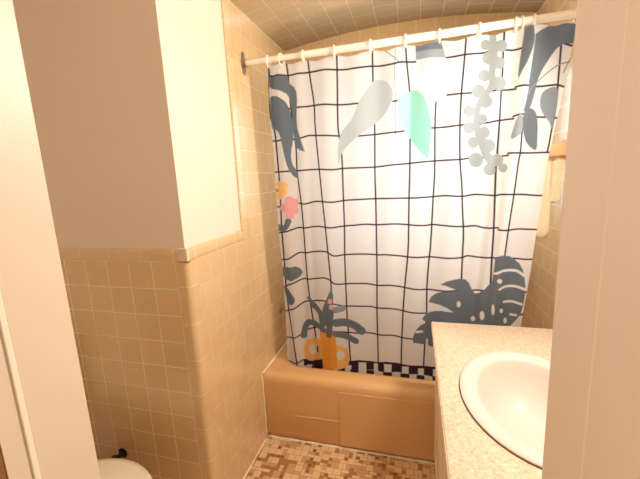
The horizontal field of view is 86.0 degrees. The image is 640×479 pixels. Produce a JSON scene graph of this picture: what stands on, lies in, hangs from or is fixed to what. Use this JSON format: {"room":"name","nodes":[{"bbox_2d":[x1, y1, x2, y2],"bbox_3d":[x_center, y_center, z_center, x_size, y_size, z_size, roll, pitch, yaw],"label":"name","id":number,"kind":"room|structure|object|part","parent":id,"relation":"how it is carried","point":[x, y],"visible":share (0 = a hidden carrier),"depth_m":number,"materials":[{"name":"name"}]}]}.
{"room":"bathroom","nodes":[
{"label":"bathroom","id":0,"kind":"room"},
{"bbox_2d":[12,0,247,248],"bbox_3d":[-0.753,-0.119,2.028,0.906,2.480,1.348,0,10,15],"label":"wall","id":1,"kind":"structure","parent":0,"point":[130,101],"depth_m":1.29,"materials":[{"name":"beige paint"}]},
{"bbox_2d":[58,248,178,261],"bbox_3d":[-0.946,0.058,1.406,0.867,0.050,0.018,0,10,15],"label":"trim","id":2,"kind":"structure","parent":1,"relation":"attached to","point":[164,255],"depth_m":1.35,"materials":[{"name":"tile"}]},
{"bbox_2d":[60,259,201,478],"bbox_3d":[-0.926,0.653,1.509,0.850,1.159,0.007,0,10,15],"label":"wall tiles","id":3,"kind":"structure","parent":1,"relation":"attached to","point":[126,316],"depth_m":1.44,"materials":[{"name":"beige tile"}]},
{"bbox_2d":[111,448,126,457],"bbox_3d":[-0.899,0.971,1.532,0.047,0.047,0.052,0,10,15],"label":"valve","id":4,"kind":"object","parent":3,"relation":"attached to","point":[122,452],"visible":0.71,"depth_m":1.54,"materials":[{"name":"brown metal"}]},
{"bbox_2d":[177,248,189,261],"bbox_3d":[-0.510,0.058,1.282,0.040,0.050,0.016,0,10,15],"label":"trim","id":5,"kind":"structure","parent":1,"relation":"attached to","point":[183,253],"depth_m":1.27,"materials":[{"name":"beige tile"}]},
{"bbox_2d":[175,259,220,478],"bbox_3d":[-0.485,0.649,1.410,0.054,1.159,0.053,0,10,15],"label":"trim","id":6,"kind":"structure","parent":1,"relation":"attached to","point":[187,274],"depth_m":1.37,"materials":[{"name":"tile"}]},
{"bbox_2d":[188,231,242,260],"bbox_3d":[-0.443,0.018,1.490,0.018,0.050,0.427,0,10,15],"label":"trim","id":7,"kind":"structure","parent":1,"relation":"attached to","point":[199,250],"depth_m":1.45,"materials":[{"name":"tile"}]},
{"bbox_2d":[196,239,264,478],"bbox_3d":[-0.399,0.605,1.637,0.010,1.159,0.438,0,10,15],"label":"wall tiles","id":8,"kind":"structure","parent":1,"relation":"attached to","point":[224,274],"depth_m":1.59,"materials":[{"name":"beige tile"}]},
{"bbox_2d":[243,437,266,478],"bbox_3d":[-0.369,1.175,1.725,0.010,0.010,0.491,0,10,15],"label":"trim","id":9,"kind":"structure","parent":1,"relation":"attached to","point":[266,437],"depth_m":1.81,"materials":[{"name":"beige"}]},
{"bbox_2d":[228,0,286,438],"bbox_3d":[-0.274,-0.060,2.085,0.010,2.300,0.719,0,10,15],"label":"tiles","id":10,"kind":"structure","parent":1,"relation":"attached to","point":[252,94],"depth_m":1.88,"materials":[{"name":"beige tile"}]},
{"bbox_2d":[279,305,285,313],"bbox_3d":[-0.224,0.440,2.156,0.053,0.056,0.056,0,10,15],"label":"tub valve","id":11,"kind":"object","parent":10,"relation":"attached to","point":[281,309],"visible":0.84,"depth_m":2.14,"materials":[{"name":"silver metal"}]},
{"bbox_2d":[245,434,435,478],"bbox_3d":[-0.125,1.266,1.331,2.450,0.060,2.800,0,10,15],"label":"floor","id":12,"kind":"structure","parent":0,"point":[278,458],"depth_m":1.75,"materials":[{"name":"brown tile"}]},
{"bbox_2d":[97,458,151,478],"bbox_3d":[-0.991,0.904,1.215,0.873,0.775,0.440,0,10,15],"label":"toilet","id":13,"kind":"object","parent":12,"relation":"on","point":[109,468],"visible":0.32,"depth_m":1.28,"materials":[{"name":"beige ceramic"}]},
{"bbox_2d":[262,341,434,463],"bbox_3d":[0.475,0.876,2.065,1.453,0.404,0.694,0,10,15],"label":"bathtub","id":14,"kind":"object","parent":12,"relation":"on","point":[382,415],"visible":0.44,"depth_m":1.81,"materials":[{"name":"beige ceramic"}]},
{"bbox_3d":[0.592,0.954,1.692,1.014,0.318,0.012,0,10,15],"label":"apron panel","id":15,"kind":"part","parent":14,"relation":"part of","materials":[{"name":"beige ceramic"}]},
{"bbox_2d":[434,367,446,478],"bbox_3d":[0.655,0.871,1.020,0.540,0.750,1.103,0,10,15],"label":"vanity cabinet","id":16,"kind":"object","parent":12,"relation":"on","point":[439,453],"visible":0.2,"depth_m":1.42,"materials":[{"name":"beige paint"}]},
{"bbox_3d":[0.499,0.764,1.426,0.023,0.615,0.354,0,10,15],"label":"door","id":17,"kind":"part","parent":16,"relation":"part of","materials":[{"name":"beige paint"}]},
{"bbox_3d":[0.404,0.829,1.083,0.023,0.615,0.354,0,10,15],"label":"door","id":18,"kind":"part","parent":16,"relation":"part of","materials":[{"name":"beige paint"}]},
{"bbox_2d":[431,322,552,478],"bbox_3d":[0.628,0.487,0.956,0.557,0.030,1.125,0,10,15],"label":"countertop","id":19,"kind":"structure","parent":16,"relation":"on","point":[470,453],"depth_m":1.04,"materials":[{"name":"laminate"}]},
{"bbox_2d":[459,351,549,468],"bbox_3d":[0.628,0.525,1.004,0.413,0.146,0.551,0,10,15],"label":"sink basin","id":20,"kind":"object","parent":19,"relation":"in","point":[505,393],"visible":0.6,"depth_m":1.13,"materials":[{"name":"beige ceramic"}]},
{"bbox_2d":[230,0,545,50],"bbox_3d":[0.363,-1.216,1.656,1.458,0.138,0.781,0,10,15],"label":"ceiling","id":21,"kind":"structure","parent":0,"point":[291,24],"depth_m":1.84,"materials":[{"name":"tile"}]},
{"bbox_2d":[285,12,536,63],"bbox_3d":[0.535,-0.226,2.283,1.464,2.480,0.150,0,10,15],"label":"wall","id":22,"kind":"structure","parent":0,"point":[447,22],"depth_m":2.02,"materials":[{"name":"tile"}]},
{"bbox_3d":[0.166,0.135,0.346,1.365,2.480,0.115,0,10,15],"label":"wall","id":23,"kind":"structure","parent":0,"visible":0},
{"bbox_2d":[0,0,639,478],"bbox_3d":[-0.117,0.312,0.373,0.895,2.150,0.292,0,10,15],"label":"door frame","id":24,"kind":"structure","parent":23,"relation":"in","point":[592,428],"depth_m":0.34,"materials":[{"name":"paint"}]},
{"bbox_3d":[-0.480,0.310,0.508,0.083,2.140,0.028,0,10,15],"label":"casing","id":25,"kind":"part","parent":24,"relation":"part of","materials":[{"name":"paint"}]},
{"bbox_3d":[0.260,0.325,0.223,0.088,2.140,0.202,0,10,15],"label":"casing","id":26,"kind":"part","parent":24,"relation":"part of","materials":[{"name":"paint"}]},
{"bbox_3d":[1.034,-0.047,1.134,0.112,2.480,2.130,0,10,15],"label":"wall","id":27,"kind":"structure","parent":0,"visible":0},
{"bbox_2d":[521,0,577,328],"bbox_3d":[1.121,-0.055,1.671,0.008,2.300,0.775,0,10,15],"label":"wall tiles","id":28,"kind":"structure","parent":27,"relation":"attached to","point":[538,312],"depth_m":1.67,"materials":[{"name":"beige tile"}]},
{"bbox_2d":[241,9,576,74],"bbox_3d":[0.318,-0.865,1.496,1.448,0.104,0.060,0,10,15],"label":"curtain rod","id":29,"kind":"object","parent":28,"relation":"attached to","point":[567,14],"visible":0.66,"depth_m":1.46,"materials":[{"name":"white plastic"}]},
{"bbox_2d":[277,53,284,65],"bbox_3d":[-0.185,-0.858,1.637,0.008,0.058,0.054,3,12,30],"label":"curtain ring","id":30,"kind":"object","parent":29,"relation":"hanging from","point":[279,53],"visible":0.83,"depth_m":1.62,"materials":[{"name":"white plastic"}]},
{"bbox_2d":[301,49,304,62],"bbox_3d":[-0.079,-0.858,1.608,0.008,0.058,0.054,-1,10,9],"label":"curtain ring","id":31,"kind":"object","parent":29,"relation":"hanging from","point":[302,50],"visible":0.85,"depth_m":1.59,"materials":[{"name":"white plastic"}]},
{"bbox_2d":[403,34,406,47],"bbox_3d":[0.368,-0.858,1.484,0.008,0.058,0.054,-2,10,7],"label":"curtain ring","id":32,"kind":"object","parent":29,"relation":"hanging from","point":[405,35],"visible":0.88,"depth_m":1.46,"materials":[{"name":"white plastic"}]},
{"bbox_2d":[438,28,440,43],"bbox_3d":[0.504,-0.858,1.446,0.009,0.058,0.054,1,11,21],"label":"curtain ring","id":33,"kind":"object","parent":29,"relation":"hanging from","point":[439,29],"visible":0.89,"depth_m":1.43,"materials":[{"name":"white plastic"}]},
{"bbox_2d":[476,22,481,37],"bbox_3d":[0.651,-0.858,1.405,0.008,0.058,0.054,-1,10,9],"label":"curtain ring","id":34,"kind":"object","parent":29,"relation":"hanging from","point":[480,23],"visible":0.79,"depth_m":1.39,"materials":[{"name":"white plastic"}]},
{"bbox_2d":[514,16,517,32],"bbox_3d":[0.782,-0.857,1.369,0.008,0.058,0.054,2,11,27],"label":"curtain ring","id":35,"kind":"object","parent":29,"relation":"hanging from","point":[516,17],"visible":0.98,"depth_m":1.35,"materials":[{"name":"white plastic"}]},
{"bbox_2d":[517,15,524,31],"bbox_3d":[0.799,-0.857,1.365,0.008,0.058,0.054,-3,10,1],"label":"curtain ring","id":36,"kind":"object","parent":29,"relation":"hanging from","point":[523,16],"visible":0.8,"depth_m":1.35,"materials":[{"name":"white plastic"}]},
{"bbox_2d":[534,13,536,24],"bbox_3d":[0.845,-0.857,1.352,0.008,0.058,0.054,2,11,24],"label":"curtain ring","id":37,"kind":"object","parent":29,"relation":"hanging from","point":[535,14],"visible":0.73,"depth_m":1.33,"materials":[{"name":"white plastic"}]},
{"label":"curtain ring","id":38,"kind":"object","parent":29,"relation":"hanging from","visible":0},
{"bbox_2d":[268,21,575,380],"bbox_3d":[0.400,-0.032,1.662,1.321,1.657,0.133,0,10,15],"label":"shower curtain","id":39,"kind":"object","parent":38,"relation":"hanging from","point":[409,181],"visible":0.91,"depth_m":1.62,"materials":[{"name":"white fabric"}]},
{"bbox_2d":[549,139,566,158],"bbox_3d":[1.029,-0.388,1.489,0.075,0.084,0.074,0,10,15],"label":"bracket","id":40,"kind":"object","parent":28,"relation":"attached to","point":[556,149],"visible":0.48,"depth_m":1.46,"materials":[{"name":"brown ceramic"}]},
{"bbox_2d":[536,156,564,236],"bbox_3d":[1.016,-0.220,1.528,0.081,0.425,0.079,-4,10,-10],"label":"washcloth","id":41,"kind":"object","parent":40,"relation":"hanging from","point":[554,177],"visible":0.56,"depth_m":1.51,"materials":[{"name":"beige fabric"}]}
]}

